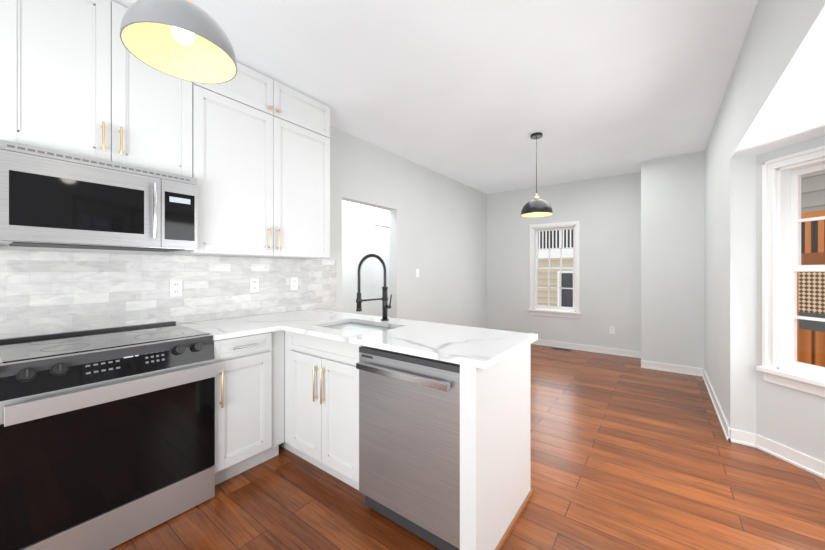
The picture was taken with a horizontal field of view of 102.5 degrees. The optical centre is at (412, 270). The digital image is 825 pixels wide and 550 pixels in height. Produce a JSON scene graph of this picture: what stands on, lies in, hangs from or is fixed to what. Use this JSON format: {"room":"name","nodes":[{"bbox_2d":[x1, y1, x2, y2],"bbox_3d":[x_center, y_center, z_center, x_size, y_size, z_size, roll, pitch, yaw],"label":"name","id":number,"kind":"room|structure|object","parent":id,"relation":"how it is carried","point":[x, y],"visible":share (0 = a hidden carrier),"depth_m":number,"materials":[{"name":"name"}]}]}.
{"room":"kitchen","nodes":[
{"label":"kitchen","id":0,"kind":"room"},
{"bbox_2d":[176,317,279,340],"bbox_3d":[-1.240,0.379,2.203,0.630,0.030,0.390,0,0,37],"label":"countertop","id":1,"kind":"structure","parent":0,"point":[220,329],"depth_m":2.15,"materials":[{"name":"stone"}]},
{"bbox_2d":[0,126,486,327],"bbox_3d":[-0.960,-0.081,3.218,0.120,2.720,7.729,0,0,37],"label":"wall","id":2,"kind":"structure","parent":0,"point":[438,230],"depth_m":4.48,"materials":[{"name":"grey paint"}]},
{"bbox_2d":[0,0,179,174],"bbox_3d":[-1.715,-0.999,1.840,0.328,0.875,0.760,0,0,37],"label":"upper cabinet","id":3,"kind":"object","parent":2,"relation":"attached to","point":[69,82],"depth_m":1.66,"materials":[{"name":"white wood"}]},
{"bbox_2d":[0,139,196,251],"bbox_3d":[-1.669,-0.340,1.806,0.442,0.435,0.756,0,0,37],"label":"microwave","id":4,"kind":"object","parent":3,"relation":"attached to","point":[50,198],"visible":1,"depth_m":1.63,"materials":[{"name":"silver metal"}]},
{"bbox_2d":[0,250,335,338],"bbox_3d":[-1.999,0.129,1.729,0.010,0.467,4.060,0,0,37],"label":"backsplash","id":5,"kind":"structure","parent":2,"relation":"attached to","point":[46,292],"depth_m":2.09,"materials":[{"name":"tile"}]},
{"bbox_2d":[170,279,181,296],"bbox_3d":[-1.599,0.118,2.242,0.010,0.115,0.072,0,0,37],"label":"outlet","id":6,"kind":"object","parent":2,"relation":"attached to","point":[175,288],"depth_m":2.24,"materials":[{"name":"white plastic"}]},
{"bbox_2d":[174,61,329,258],"bbox_3d":[-1.186,-0.771,2.543,0.328,1.330,1.121,0,0,37],"label":"upper cabinet","id":7,"kind":"object","parent":2,"relation":"attached to","point":[248,148],"depth_m":2.37,"materials":[{"name":"white wood"}]},
{"bbox_2d":[250,278,258,292],"bbox_3d":[-1.274,0.118,2.673,0.010,0.115,0.072,0,0,37],"label":"outlet","id":8,"kind":"object","parent":2,"relation":"attached to","point":[254,282],"depth_m":2.67,"materials":[{"name":"white plastic"}]},
{"bbox_2d":[290,277,297,289],"bbox_3d":[-1.057,0.118,2.961,0.010,0.115,0.072,0,0,37],"label":"outlet","id":9,"kind":"object","parent":2,"relation":"attached to","point":[293,280],"depth_m":2.96,"materials":[{"name":"white plastic"}]},
{"bbox_2d":[342,200,389,317],"bbox_3d":[-1.068,-0.081,5.003,0.120,2.720,3.790,0,0,37],"label":"wall","id":10,"kind":"structure","parent":0,"point":[365,230],"depth_m":5.26,"materials":[{"name":"grey paint"}]},
{"bbox_2d":[113,0,757,193],"bbox_3d":[-0.416,-1.481,2.808,5.163,0.080,8.129,0,0,37],"label":"ceiling","id":11,"kind":"structure","parent":0,"point":[475,94],"depth_m":2.41,"materials":[{"name":"white paint"}]},
{"bbox_2d":[120,0,236,83],"bbox_3d":[-0.721,-1.056,1.042,0.300,0.770,0.300,0,0,37],"label":"pendant light","id":12,"kind":"object","parent":11,"relation":"hanging from","point":[187,40],"visible":1,"depth_m":1.05,"materials":[{"name":"grey metal"}]},
{"bbox_2d":[521,132,552,216],"bbox_3d":[1.316,-1.016,3.514,0.320,0.850,0.320,0,0,37],"label":"dining pendant light","id":13,"kind":"object","parent":11,"relation":"hanging from","point":[536,206],"visible":1,"depth_m":3.46,"materials":[{"name":"black metal"}]},
{"bbox_2d":[110,344,824,549],"bbox_3d":[-0.042,1.319,2.526,6.100,0.080,8.129,0,0,37],"label":"floor","id":14,"kind":"structure","parent":0,"point":[628,453],"depth_m":1.92,"materials":[{"name":"brown wood"}]},
{"bbox_2d":[0,321,216,549],"bbox_3d":[-1.563,0.810,1.726,0.685,0.937,0.756,0,0,37],"label":"range","id":15,"kind":"object","parent":14,"relation":"on","point":[107,438],"visible":1,"depth_m":1.50,"materials":[{"name":"grey"}]},
{"bbox_2d":[212,330,283,484],"bbox_3d":[-1.223,0.837,2.233,0.642,0.884,0.457,0,0,37],"label":"base cabinet","id":16,"kind":"object","parent":14,"relation":"on","point":[249,405],"depth_m":2.05,"materials":[{"name":"white wood"}]},
{"bbox_2d":[279,331,358,455],"bbox_3d":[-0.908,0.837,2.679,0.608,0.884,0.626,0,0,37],"label":"base cabinet","id":17,"kind":"object","parent":14,"relation":"on","point":[321,403],"depth_m":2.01,"materials":[{"name":"white wood"}]},
{"bbox_2d":[245,309,537,368],"bbox_3d":[-0.324,0.379,2.226,2.067,0.030,0.710,0,0,37],"label":"countertop","id":18,"kind":"structure","parent":17,"relation":"on","point":[481,348],"depth_m":1.85,"materials":[{"name":"stone"}]},
{"bbox_2d":[325,322,393,333],"bbox_3d":[-0.364,0.497,2.206,0.600,0.204,0.420,0,0,37],"label":"sink","id":19,"kind":"object","parent":18,"relation":"in","point":[360,328],"depth_m":2.29,"materials":[{"name":"silver metal"}]},
{"bbox_2d":[356,254,391,320],"bbox_3d":[-0.261,0.122,2.327,0.116,0.482,0.284,0,0,37],"label":"faucet","id":20,"kind":"object","parent":18,"relation":"on","point":[385,305],"visible":1,"depth_m":2.39,"materials":[{"name":"black metal"}]},
{"bbox_2d":[495,488,533,549],"bbox_3d":[-0.330,1.269,2.232,2.033,0.020,0.713,0,0,37],"label":"molding","id":21,"kind":"structure","parent":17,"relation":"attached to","point":[512,525],"depth_m":1.67,"materials":[{"name":"brown wood"}]},
{"bbox_2d":[356,346,459,549],"bbox_3d":[0.106,0.839,1.774,0.604,0.880,0.595,0,0,37],"label":"dishwasher","id":22,"kind":"object","parent":14,"relation":"on","point":[409,442],"visible":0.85,"depth_m":1.54,"materials":[{"name":"grey metal"}]},
{"bbox_2d":[551,347,571,350],"bbox_3d":[2.420,1.275,5.379,0.300,0.008,0.110,0,0,37],"label":"floor vent","id":23,"kind":"object","parent":14,"relation":"in","point":[561,349],"visible":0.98,"depth_m":5.35,"materials":[{"name":"grey"}]},
{"bbox_2d":[487,172,640,351],"bbox_3d":[2.689,-0.081,5.402,3.323,2.720,0.150,0,0,37],"label":"wall","id":24,"kind":"structure","parent":0,"point":[605,212],"depth_m":5.26,"materials":[{"name":"grey paint"}]},
{"bbox_2d":[528,221,580,317],"bbox_3d":[2.397,-0.014,5.590,0.832,1.565,0.200,0,0,37],"label":"window","id":25,"kind":"structure","parent":24,"relation":"in","point":[555,311],"depth_m":5.57,"materials":[{"name":"white wood"}]},
{"bbox_2d":[531,339,640,357],"bbox_3d":[2.385,1.231,5.523,2.393,0.095,0.021,0,0,37],"label":"baseboard","id":26,"kind":"structure","parent":24,"relation":"attached to","point":[620,352],"depth_m":5.21,"materials":[{"name":"white wood"}]},
{"bbox_2d":[610,326,614,333],"bbox_3d":[3.039,0.908,5.038,0.072,0.115,0.010,0,0,37],"label":"outlet","id":27,"kind":"object","parent":24,"relation":"attached to","point":[612,329],"depth_m":5.04,"materials":[{"name":"white plastic"}]},
{"bbox_2d":[641,151,704,368],"bbox_3d":[3.432,-0.081,4.400,0.630,2.720,0.556,0,0,37],"label":"wall","id":28,"kind":"structure","parent":0,"point":[672,260],"depth_m":4.17,"materials":[{"name":"grey paint"}]},
{"bbox_2d":[641,360,700,375],"bbox_3d":[3.249,1.231,4.177,0.607,0.095,0.021,0,0,37],"label":"baseboard","id":29,"kind":"structure","parent":28,"relation":"attached to","point":[694,371],"depth_m":4.17,"materials":[{"name":"white wood"}]},
{"bbox_2d":[705,0,824,433],"bbox_3d":[1.581,-0.081,1.304,0.137,2.720,7.729,0,0,37],"label":"wall","id":30,"kind":"structure","parent":0,"point":[777,31],"depth_m":2.45,"materials":[{"name":"grey paint"}]},
{"bbox_2d":[701,368,729,440],"bbox_3d":[2.937,1.231,3.233,0.023,0.095,1.904,0,0,37],"label":"baseboard","id":31,"kind":"structure","parent":30,"relation":"attached to","point":[724,424],"depth_m":2.96,"materials":[{"name":"white wood"}]},
{"bbox_2d":[730,428,824,478],"bbox_3d":[2.481,1.231,2.028,0.690,0.095,0.616,0,0,37],"label":"baseboard","id":32,"kind":"structure","parent":30,"relation":"attached to","point":[810,464],"depth_m":2.25,"materials":[{"name":"white wood"}]},
{"bbox_2d":[730,4,824,158],"bbox_3d":[1.895,-0.878,1.106,0.876,0.086,2.990,0,0,37],"label":"ceiling","id":33,"kind":"structure","parent":0,"point":[791,111],"depth_m":1.68,"materials":[{"name":"white paint"}]},
{"bbox_2d":[756,135,824,461],"bbox_3d":[1.944,0.219,1.069,0.754,2.120,3.030,0,0,37],"label":"wall","id":34,"kind":"structure","parent":0,"point":[792,418],"depth_m":2.25,"materials":[{"name":"grey paint"}]},
{"bbox_2d":[756,145,824,396],"bbox_3d":[2.599,0.006,1.978,0.189,1.544,0.797,0,0,-8],"label":"window","id":35,"kind":"structure","parent":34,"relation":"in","point":[782,220],"depth_m":2.27,"materials":[{"name":"white wood"}]},
{"label":"outside","id":36,"kind":"structure","parent":0,"visible":0},
{"bbox_2d":[538,229,572,306],"bbox_3d":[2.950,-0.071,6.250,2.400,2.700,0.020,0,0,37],"label":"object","id":37,"kind":"structure","parent":36,"point":[567,239],"depth_m":6.38,"materials":[{"name":"clear glass"}]},
{"bbox_2d":[797,170,824,366],"bbox_3d":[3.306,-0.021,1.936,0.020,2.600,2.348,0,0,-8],"label":"window glass","id":38,"kind":"object","parent":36,"point":[809,198],"depth_m":2.65,"materials":[{"name":"clear glass"}]}
]}

